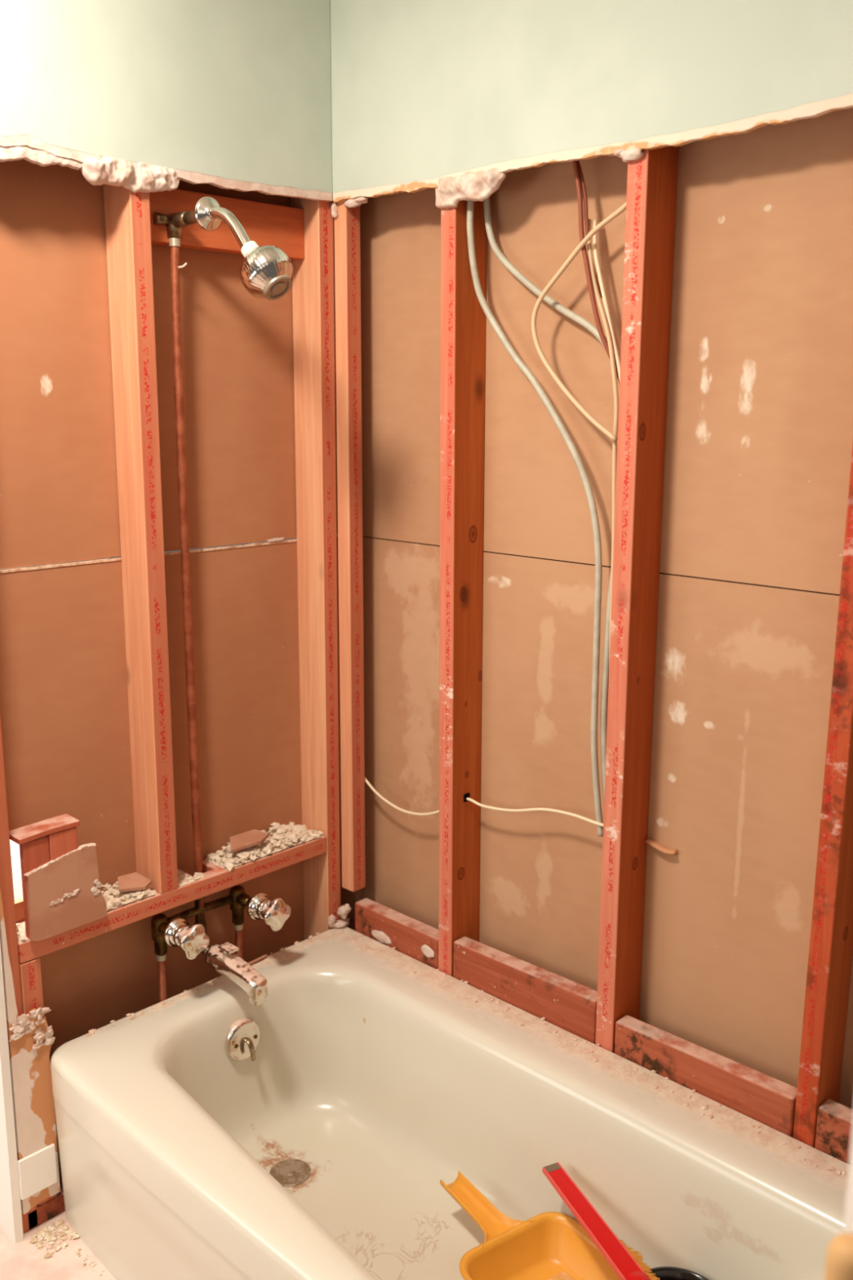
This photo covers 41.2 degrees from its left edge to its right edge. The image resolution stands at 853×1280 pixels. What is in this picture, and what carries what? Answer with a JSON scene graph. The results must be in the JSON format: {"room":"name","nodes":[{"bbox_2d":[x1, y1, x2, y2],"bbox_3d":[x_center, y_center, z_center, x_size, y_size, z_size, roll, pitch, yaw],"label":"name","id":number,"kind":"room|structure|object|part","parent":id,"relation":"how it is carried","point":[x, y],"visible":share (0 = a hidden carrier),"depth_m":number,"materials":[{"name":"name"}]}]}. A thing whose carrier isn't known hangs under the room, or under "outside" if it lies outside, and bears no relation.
{"room":"bathroom","nodes":[
{"label":"bathroom","id":0,"kind":"room"},
{"bbox_2d":[0,888,60,1214],"bbox_3d":[-0.720,0.631,2.041,0.012,0.870,0.078,11,16,43],"label":"wall strip","id":1,"kind":"object","parent":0,"point":[33,1105],"visible":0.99,"depth_m":2.07,"materials":[{"name":"paint"}]},
{"bbox_2d":[8,1007,55,1050],"bbox_3d":[-0.714,0.709,2.052,0.016,0.080,0.089,11,16,43],"label":"torn drywall edge","id":2,"kind":"object","parent":1,"relation":"attached to","point":[23,1022],"visible":1,"depth_m":2.06,"materials":[{"name":"white paint"}]},
{"bbox_2d":[17,1143,57,1199],"bbox_3d":[-0.720,0.985,2.103,0.007,0.080,0.071,11,16,43],"label":"baseboard remnant","id":3,"kind":"structure","parent":1,"relation":"attached to","point":[37,1171],"depth_m":2.10,"materials":[{"name":"white ceramic"}]},
{"bbox_2d":[0,557,109,900],"bbox_3d":[-0.907,0.344,2.427,0.037,1.370,0.560,11,16,43],"label":"wall","id":4,"kind":"structure","parent":0,"point":[15,847],"depth_m":2.46,"materials":[{"name":"white ceramic"}]},
{"bbox_2d":[0,1180,116,1279],"bbox_3d":[-0.665,1.351,1.087,4.800,0.050,3.400,11,16,43],"label":"floor","id":5,"kind":"structure","parent":0,"point":[21,1260],"depth_m":2.05,"materials":[{"name":"plastic"}]},
{"bbox_2d":[27,1180,65,1230],"bbox_3d":[-0.746,1.076,2.184,0.089,0.038,0.090,11,16,43],"label":"plate","id":6,"kind":"object","parent":5,"relation":"on","point":[50,1209],"visible":0.27,"depth_m":2.15,"materials":[{"name":"brown wood"}]},
{"bbox_2d":[0,713,37,1232],"bbox_3d":[-0.766,-0.156,1.893,0.080,2.570,0.035,11,16,43],"label":"stud","id":7,"kind":"object","parent":6,"relation":"on","point":[6,887],"visible":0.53,"depth_m":2.00,"materials":[{"name":"brown wood"}]},
{"bbox_2d":[18,957,57,1204],"bbox_3d":[-0.743,0.815,2.125,0.080,0.493,0.038,11,16,43],"label":"stud","id":8,"kind":"object","parent":6,"relation":"on","point":[30,972],"visible":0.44,"depth_m":2.06,"materials":[{"name":"brown wood"}]},
{"bbox_2d":[17,835,326,963],"bbox_3d":[-0.506,0.504,2.314,0.086,0.038,0.724,11,16,43],"label":"board","id":9,"kind":"object","parent":8,"relation":"on","point":[217,878],"visible":0.65,"depth_m":2.26,"materials":[{"name":"brown wood"}]},
{"bbox_2d":[16,923,29,942],"bbox_3d":[-0.745,0.530,2.062,0.080,0.015,0.040,11,16,43],"label":"rubble","id":10,"kind":"object","parent":9,"relation":"on","point":[21,935],"visible":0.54,"depth_m":2.05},
{"bbox_2d":[19,835,49,939],"bbox_3d":[-0.702,0.446,2.047,0.014,0.183,0.050,11,16,43],"label":"wood offcut","id":11,"kind":"object","parent":9,"relation":"on","point":[34,854],"visible":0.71,"depth_m":2.03,"materials":[{"name":"brown wood"}]},
{"bbox_2d":[46,826,77,860],"bbox_3d":[-0.664,0.436,2.083,0.016,0.187,0.054,11,16,43],"label":"wood offcut","id":12,"kind":"object","parent":9,"relation":"on","point":[61,842],"visible":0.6,"depth_m":2.06,"materials":[{"name":"brown wood"}]},
{"bbox_2d":[8,813,79,844],"bbox_3d":[-0.693,0.342,2.057,0.055,0.014,0.120,11,16,43],"label":"board","id":13,"kind":"object","parent":12,"relation":"on","point":[22,835],"visible":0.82,"depth_m":2.05,"materials":[{"name":"brown wood"}]},
{"bbox_2d":[24,842,106,941],"bbox_3d":[-0.660,0.458,2.075,0.028,0.147,0.150,11,16,43],"label":"scrap","id":14,"kind":"object","parent":9,"relation":"on","point":[64,894],"visible":1,"depth_m":2.07,"materials":[{"name":"white paint"}]},
{"bbox_2d":[101,880,157,911],"bbox_3d":[-0.600,0.494,2.213,0.085,0.030,0.132,11,16,43],"label":"rubble","id":15,"kind":"object","parent":9,"relation":"on","point":[114,899],"visible":0.52,"depth_m":2.20,"materials":[{"name":"beige concrete"}]},
{"bbox_2d":[117,871,151,892],"bbox_3d":[-0.573,0.474,2.228,0.064,0.020,0.044,-4,13,-22],"label":"scrap","id":16,"kind":"object","parent":15,"relation":"on","point":[135,881],"visible":1,"depth_m":2.22,"materials":[{"name":"brown paint"}]},
{"bbox_2d":[103,183,177,893],"bbox_3d":[-0.534,-0.486,2.074,0.089,1.997,0.045,11,16,43],"label":"stud","id":17,"kind":"object","parent":9,"relation":"on","point":[126,213],"visible":0.9,"depth_m":2.11,"materials":[{"name":"brown wood"}]},
{"bbox_2d":[0,159,337,568],"bbox_3d":[-0.506,-0.830,2.107,0.013,1.336,0.892,11,16,43],"label":"board","id":18,"kind":"object","parent":17,"relation":"attached to","point":[59,490],"visible":0.33,"depth_m":2.09,"materials":[{"name":"paper"}]},
{"bbox_2d":[0,534,345,1180],"bbox_3d":[-0.508,0.425,2.366,0.017,1.240,0.892,11,16,43],"label":"board","id":19,"kind":"object","parent":17,"relation":"attached to","point":[64,708],"visible":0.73,"depth_m":2.29,"materials":[{"name":"paper"}]},
{"bbox_2d":[151,884,291,1001],"bbox_3d":[-0.427,0.756,2.368,0.161,0.452,0.263,11,16,43],"label":"valve","id":20,"kind":"object","parent":19,"relation":"attached to","point":[237,898],"depth_m":2.33,"materials":[{"name":"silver metal"}]},
{"bbox_2d":[168,237,204,909],"bbox_3d":[-0.465,-0.091,2.227,0.030,1.328,0.028,11,16,43],"label":"riser pipe","id":21,"kind":"object","parent":20,"relation":"attached to","point":[174,242],"visible":0.96,"depth_m":2.20,"materials":[{"name":"brown metal"}]},
{"bbox_2d":[153,196,293,300],"bbox_3d":[-0.357,-0.688,2.001,0.326,0.184,0.092,11,16,43],"label":"shower head","id":22,"kind":"object","parent":21,"relation":"attached to","point":[266,271],"visible":1,"depth_m":1.93},
{"bbox_3d":[-0.350,-0.714,1.981,0.146,0.090,0.021,11,16,43],"label":"arm","id":23,"kind":"part","parent":22,"relation":"part of","materials":[{"name":"silver metal"}]},
{"bbox_3d":[-0.482,0.585,2.248,0.100,0.068,0.068,11,16,43],"label":"faucet handle","id":24,"kind":"part","parent":20,"relation":"part of","materials":[{"name":"silver metal"}]},
{"bbox_3d":[-0.462,0.589,2.229,0.045,0.068,0.068,11,16,43],"label":"knob","id":25,"kind":"part","parent":20,"relation":"part of","materials":[{"name":"silver metal"}]},
{"bbox_2d":[200,942,267,1006],"bbox_3d":[-0.406,0.654,2.294,0.239,0.086,0.052,11,16,43],"label":"tub spout","id":26,"kind":"object","parent":20,"relation":"attached to","point":[222,958],"visible":0.97,"depth_m":2.25,"materials":[{"name":"silver metal"}]},
{"bbox_3d":[-0.337,0.563,2.376,0.100,0.070,0.070,11,16,43],"label":"faucet handle","id":27,"kind":"part","parent":20,"relation":"part of","materials":[{"name":"silver metal"}]},
{"bbox_3d":[-0.317,0.567,2.357,0.045,0.070,0.070,11,16,43],"label":"knob","id":28,"kind":"part","parent":20,"relation":"part of","materials":[{"name":"silver metal"}]},
{"bbox_2d":[177,869,204,886],"bbox_3d":[-0.500,0.481,2.313,0.076,0.014,0.066,11,16,43],"label":"rubble","id":29,"kind":"object","parent":9,"relation":"on","point":[184,878],"visible":0.69,"depth_m":2.30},
{"bbox_2d":[205,822,324,871],"bbox_3d":[-0.352,0.436,2.467,0.102,0.038,0.273,11,16,43],"label":"rubble","id":30,"kind":"object","parent":9,"relation":"on","point":[289,835],"visible":0.92,"depth_m":2.45,"materials":[{"name":"beige concrete"}]},
{"bbox_2d":[230,829,268,853],"bbox_3d":[-0.382,0.426,2.417,0.100,0.022,0.039,-10,15,-39],"label":"scrap","id":31,"kind":"object","parent":30,"relation":"on","point":[255,837],"visible":1,"depth_m":2.41,"materials":[{"name":"brown paint"}]},
{"bbox_2d":[28,1219,106,1275],"bbox_3d":[-0.602,1.127,2.021,0.328,0.012,0.074,11,16,43],"label":"crumbs","id":32,"kind":"object","parent":5,"relation":"on","point":[44,1233],"visible":1,"depth_m":2.11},
{"bbox_2d":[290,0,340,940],"bbox_3d":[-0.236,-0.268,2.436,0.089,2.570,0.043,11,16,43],"label":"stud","id":33,"kind":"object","parent":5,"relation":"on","point":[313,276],"visible":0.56,"depth_m":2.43,"materials":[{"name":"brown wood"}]},
{"bbox_2d":[149,188,304,260],"bbox_3d":[-0.396,-0.799,2.181,0.038,0.097,0.388,11,16,43],"label":"block","id":34,"kind":"object","parent":33,"relation":"attached to","point":[282,227],"visible":0.53,"depth_m":2.19,"materials":[{"name":"brown wood"}]},
{"bbox_2d":[333,200,365,892],"bbox_3d":[-0.162,-0.478,2.375,0.040,2.132,0.040,11,16,43],"label":"corner nailer","id":35,"kind":"object","parent":33,"relation":"attached to","point":[347,224],"visible":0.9,"depth_m":2.42,"materials":[{"name":"brown wood"}]},
{"bbox_2d":[330,201,337,217],"bbox_3d":[-0.185,-0.866,2.283,0.015,0.032,0.015,-4,13,-19],"label":"lump","id":36,"kind":"object","parent":35,"relation":"attached to","point":[334,208],"visible":1,"depth_m":2.28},
{"bbox_2d":[49,926,848,1279],"bbox_3d":[0.088,0.987,1.863,1.518,0.352,0.754,11,16,43],"label":"bathtub","id":37,"kind":"object","parent":5,"relation":"on","point":[312,1131],"visible":0.97,"depth_m":2.04,"materials":[{"name":"beige ceramic"}]},
{"bbox_3d":[-0.369,0.803,2.283,0.028,0.084,0.084,11,16,43],"label":"overflow plate","id":38,"kind":"part","parent":37,"relation":"part of","materials":[{"name":"silver metal"}]},
{"bbox_3d":[-0.354,0.818,2.271,0.027,0.041,0.014,11,16,43],"label":"trip lever","id":39,"kind":"part","parent":37,"relation":"part of","materials":[{"name":"silver metal"}]},
{"bbox_2d":[248,954,267,964],"bbox_3d":[-0.363,0.684,2.421,0.009,0.008,0.061,11,16,41],"label":"wood splinter","id":40,"kind":"object","parent":37,"relation":"on","point":[265,955],"visible":0.88,"depth_m":2.42,"materials":[{"name":"brown paint"}]},
{"bbox_2d":[327,914,350,928],"bbox_3d":[-0.198,0.640,2.586,0.032,0.038,0.057,11,16,43],"label":"chunk","id":41,"kind":"object","parent":37,"relation":"on","point":[331,922],"visible":0.99,"depth_m":2.58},
{"bbox_2d":[337,903,351,919],"bbox_3d":[-0.187,0.617,2.582,0.034,0.035,0.027,2,12,9],"label":"chunk","id":42,"kind":"object","parent":41,"relation":"on","point":[343,911],"visible":1,"depth_m":2.57,"materials":[{"name":"white concrete"}]},
{"bbox_2d":[85,931,847,1175],"bbox_3d":[0.079,0.798,1.904,1.399,0.006,0.659,11,16,43],"label":"crumbs","id":43,"kind":"object","parent":37,"relation":"on","point":[162,1003],"visible":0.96,"depth_m":2.19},
{"bbox_2d":[440,1170,620,1279],"bbox_3d":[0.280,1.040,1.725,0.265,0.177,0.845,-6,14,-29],"label":"dustpan","id":44,"kind":"object","parent":37,"relation":"in","point":[544,1246],"visible":0.98,"depth_m":1.95,"materials":[{"name":"yellow plastic"}]},
{"bbox_3d":[0.082,1.008,1.990,0.181,0.032,0.117,11,16,43],"label":"handle","id":45,"kind":"part","parent":44,"relation":"part of","materials":[{"name":"yellow plastic"}]},
{"bbox_2d":[547,1271,573,1279],"bbox_3d":[0.213,1.091,1.842,0.152,0.018,0.140,-8,14,-34],"label":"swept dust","id":46,"kind":"object","parent":44,"relation":"in","point":[562,1275],"visible":1,"depth_m":1.93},
{"bbox_2d":[542,1161,659,1279],"bbox_3d":[0.291,0.963,1.864,0.071,0.054,0.282,-5,13,-24],"label":"brush","id":47,"kind":"object","parent":44,"relation":"on","point":[627,1264],"visible":1,"depth_m":1.84,"materials":[{"name":"red plastic"}]},
{"bbox_2d":[647,1266,708,1279],"bbox_3d":[0.385,1.073,1.752,0.163,0.108,0.163,11,16,43],"label":"bowl","id":48,"kind":"object","parent":37,"relation":"in","point":[666,1273],"visible":0.77,"depth_m":1.81,"materials":[{"name":"black plastic"}]},
{"bbox_2d":[438,200,486,977],"bbox_3d":[0.070,-0.224,2.233,0.051,2.570,0.089,11,16,43],"label":"stud","id":49,"kind":"object","parent":5,"relation":"on","point":[463,317],"visible":0.54,"depth_m":2.23,"materials":[{"name":"brown wood"}]},
{"bbox_2d":[355,897,438,968],"bbox_3d":[-0.057,0.681,2.507,0.262,0.146,0.038,11,16,43],"label":"board","id":50,"kind":"object","parent":49,"relation":"attached to","point":[406,934],"visible":0.4,"depth_m":2.48,"materials":[{"name":"brown wood"}]},
{"bbox_2d":[370,929,391,944],"bbox_3d":[-0.101,0.659,2.518,0.066,0.029,0.004,11,16,43],"label":"smear","id":51,"kind":"object","parent":50,"relation":"attached to","point":[380,936],"visible":1,"depth_m":2.52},
{"bbox_2d":[420,944,434,957],"bbox_3d":[0.002,0.663,2.417,0.044,0.028,0.004,11,16,43],"label":"smear","id":52,"kind":"object","parent":50,"relation":"attached to","point":[426,950],"visible":1,"depth_m":2.42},
{"bbox_2d":[364,777,603,826],"bbox_3d":[0.083,0.345,2.339,0.722,0.117,0.014,11,16,43],"label":"wire","id":53,"kind":"object","parent":49,"relation":"attached to","point":[367,782],"visible":0.77,"depth_m":2.27,"materials":[{"name":"beige"}]},
{"bbox_2d":[466,200,603,836],"bbox_3d":[0.208,-0.263,2.095,0.339,1.236,0.031,10,15,39],"label":"cable","id":54,"kind":"object","parent":49,"relation":"attached to","point":[523,367],"visible":0.95,"depth_m":2.06,"materials":[{"name":"white plastic"}]},
{"bbox_2d":[595,146,678,1053],"bbox_3d":[0.363,-0.164,1.955,0.044,2.570,0.089,11,16,43],"label":"stud","id":55,"kind":"object","parent":5,"relation":"on","point":[651,179],"visible":0.62,"depth_m":1.94,"materials":[{"name":"brown wood"}]},
{"bbox_2d":[453,936,597,1044],"bbox_3d":[0.197,0.724,2.265,0.363,0.163,0.038,11,16,43],"label":"board","id":56,"kind":"object","parent":55,"relation":"attached to","point":[571,1006],"visible":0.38,"depth_m":2.23,"materials":[{"name":"brown wood"}]},
{"bbox_2d":[483,197,620,799],"bbox_3d":[0.227,-0.271,2.098,0.344,1.221,0.014,11,16,43],"label":"cable","id":57,"kind":"object","parent":55,"relation":"attached to","point":[506,263],"visible":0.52,"depth_m":2.07,"materials":[{"name":"white plastic"}]},
{"bbox_2d":[531,201,626,441],"bbox_3d":[0.268,-0.555,1.949,0.223,0.419,0.009,11,16,43],"label":"wire","id":58,"kind":"object","parent":55,"relation":"attached to","point":[623,207],"visible":0.84,"depth_m":1.97,"materials":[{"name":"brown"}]},
{"bbox_2d":[572,160,619,384],"bbox_3d":[0.294,-0.633,1.928,0.134,0.482,0.020,8,14,34],"label":"wire","id":59,"kind":"object","parent":55,"relation":"hanging from","point":[580,212],"visible":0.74,"depth_m":1.93,"materials":[{"name":"brown"}]},
{"bbox_2d":[577,160,602,298],"bbox_3d":[0.272,-0.732,1.936,0.073,0.292,0.013,8,14,33],"label":"wire","id":60,"kind":"object","parent":59,"relation":"attached to","point":[581,176],"visible":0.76,"depth_m":1.93,"materials":[{"name":"brown"}]},
{"bbox_2d":[345,537,852,1109],"bbox_3d":[0.523,0.509,2.008,1.989,1.232,0.013,11,16,43],"label":"board","id":61,"kind":"object","parent":55,"relation":"attached to","point":[744,672],"visible":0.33,"depth_m":2.10,"materials":[{"name":"paper"}]},
{"bbox_2d":[362,536,839,595],"bbox_3d":[0.530,-0.097,1.893,2.000,0.015,0.025,11,16,43],"label":"seam","id":62,"kind":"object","parent":61,"relation":"attached to","point":[362,536],"depth_m":1.98,"materials":[{"name":"black"}]},
{"bbox_2d":[644,837,677,855],"bbox_3d":[0.427,0.375,2.059,0.062,0.017,0.022,11,16,43],"label":"tab","id":63,"kind":"object","parent":61,"relation":"attached to","point":[651,842],"visible":1,"depth_m":2.06,"materials":[{"name":"brown"}]},
{"bbox_2d":[586,218,618,662],"bbox_3d":[0.300,-0.330,1.986,0.020,0.782,0.101,-8,15,-36],"label":"wire","id":64,"kind":"object","parent":55,"relation":"hanging from","point":[602,310],"visible":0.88,"depth_m":1.94,"materials":[{"name":"brown"}]},
{"bbox_2d":[592,219,620,381],"bbox_3d":[0.311,-0.379,1.975,0.019,0.681,0.102,-9,15,-37],"label":"wire","id":65,"kind":"object","parent":55,"relation":"hanging from","point":[594,221],"visible":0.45,"depth_m":1.94,"materials":[{"name":"beige"}]},
{"bbox_2d":[360,107,852,594],"bbox_3d":[0.529,-0.750,1.744,1.989,1.336,0.013,11,16,43],"label":"board","id":66,"kind":"object","parent":55,"relation":"attached to","point":[759,433],"visible":0.5,"depth_m":1.91,"materials":[{"name":"paper"}]},
{"bbox_2d":[614,1015,796,1137],"bbox_3d":[0.484,0.791,1.995,0.350,0.145,0.038,11,16,43],"label":"board","id":67,"kind":"object","parent":55,"relation":"attached to","point":[771,1101],"visible":0.42,"depth_m":1.96,"materials":[{"name":"brown wood"}]},
{"bbox_2d":[792,444,852,1147],"bbox_3d":[0.653,-0.106,1.682,0.055,2.570,0.089,11,16,43],"label":"stud","id":68,"kind":"object","parent":5,"relation":"on","point":[830,955],"visible":0.74,"depth_m":1.76,"materials":[{"name":"brown wood"}]},
{"bbox_2d":[814,1098,852,1164],"bbox_3d":[0.775,0.847,1.720,0.378,0.150,0.038,11,16,43],"label":"board","id":69,"kind":"object","parent":68,"relation":"attached to","point":[834,1124],"visible":0.54,"depth_m":1.81,"materials":[{"name":"brown wood"}]},
{"bbox_2d":[823,1232,852,1279],"bbox_3d":[0.286,0.881,0.866,0.033,0.969,0.033,11,16,43],"label":"wooden pole","id":70,"kind":"object","parent":5,"relation":"on","point":[839,1255],"visible":1,"depth_m":0.76,"materials":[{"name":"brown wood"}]},
{"bbox_2d":[843,1126,852,1233],"bbox_3d":[0.369,0.669,0.832,0.026,1.400,0.178,-7,14,-30],"label":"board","id":71,"kind":"object","parent":5,"relation":"on","point":[848,1217],"visible":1,"depth_m":0.85,"materials":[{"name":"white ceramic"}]},
{"bbox_2d":[0,0,332,201],"bbox_3d":[-0.470,-1.137,1.927,0.013,0.662,0.801,11,16,43],"label":"wall","id":72,"kind":"structure","parent":0,"point":[236,95],"depth_m":1.99,"materials":[{"name":"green paint"}]},
{"bbox_2d":[0,941,23,1244],"bbox_3d":[-0.799,-0.155,1.885,0.144,2.570,0.016,11,16,43],"label":"trim","id":73,"kind":"structure","parent":72,"relation":"attached to","point":[11,1214],"depth_m":2.06,"materials":[{"name":"white wood"}]},
{"bbox_2d":[0,145,82,169],"bbox_3d":[-0.633,-0.781,1.831,0.012,0.033,0.187,11,16,43],"label":"lump","id":74,"kind":"object","parent":72,"relation":"attached to","point":[41,157],"visible":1,"depth_m":1.83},
{"bbox_2d":[80,154,180,193],"bbox_3d":[-0.503,-0.798,1.954,0.026,0.049,0.199,11,16,43],"label":"lump","id":75,"kind":"object","parent":72,"relation":"attached to","point":[96,170],"visible":1,"depth_m":1.94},
{"bbox_2d":[330,0,852,203],"bbox_3d":[0.460,-1.065,1.603,1.787,0.662,0.013,11,16,43],"label":"wall","id":76,"kind":"structure","parent":0,"point":[424,92],"depth_m":1.87,"materials":[{"name":"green paint"}]},
{"bbox_2d":[343,196,368,208],"bbox_3d":[-0.139,-0.863,2.240,0.070,0.018,0.023,11,16,43],"label":"lump","id":77,"kind":"object","parent":76,"relation":"attached to","point":[357,202],"visible":1,"depth_m":2.23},
{"bbox_2d":[435,168,506,208],"bbox_3d":[0.071,-0.806,2.030,0.164,0.052,0.026,11,16,43],"label":"lump","id":78,"kind":"object","parent":76,"relation":"attached to","point":[480,185],"visible":1,"depth_m":2.02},
{"bbox_2d":[612,147,644,162],"bbox_3d":[0.321,-0.771,1.801,0.059,0.023,0.024,11,16,43],"label":"lump","id":79,"kind":"object","parent":76,"relation":"attached to","point":[636,153],"visible":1,"depth_m":1.79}
]}

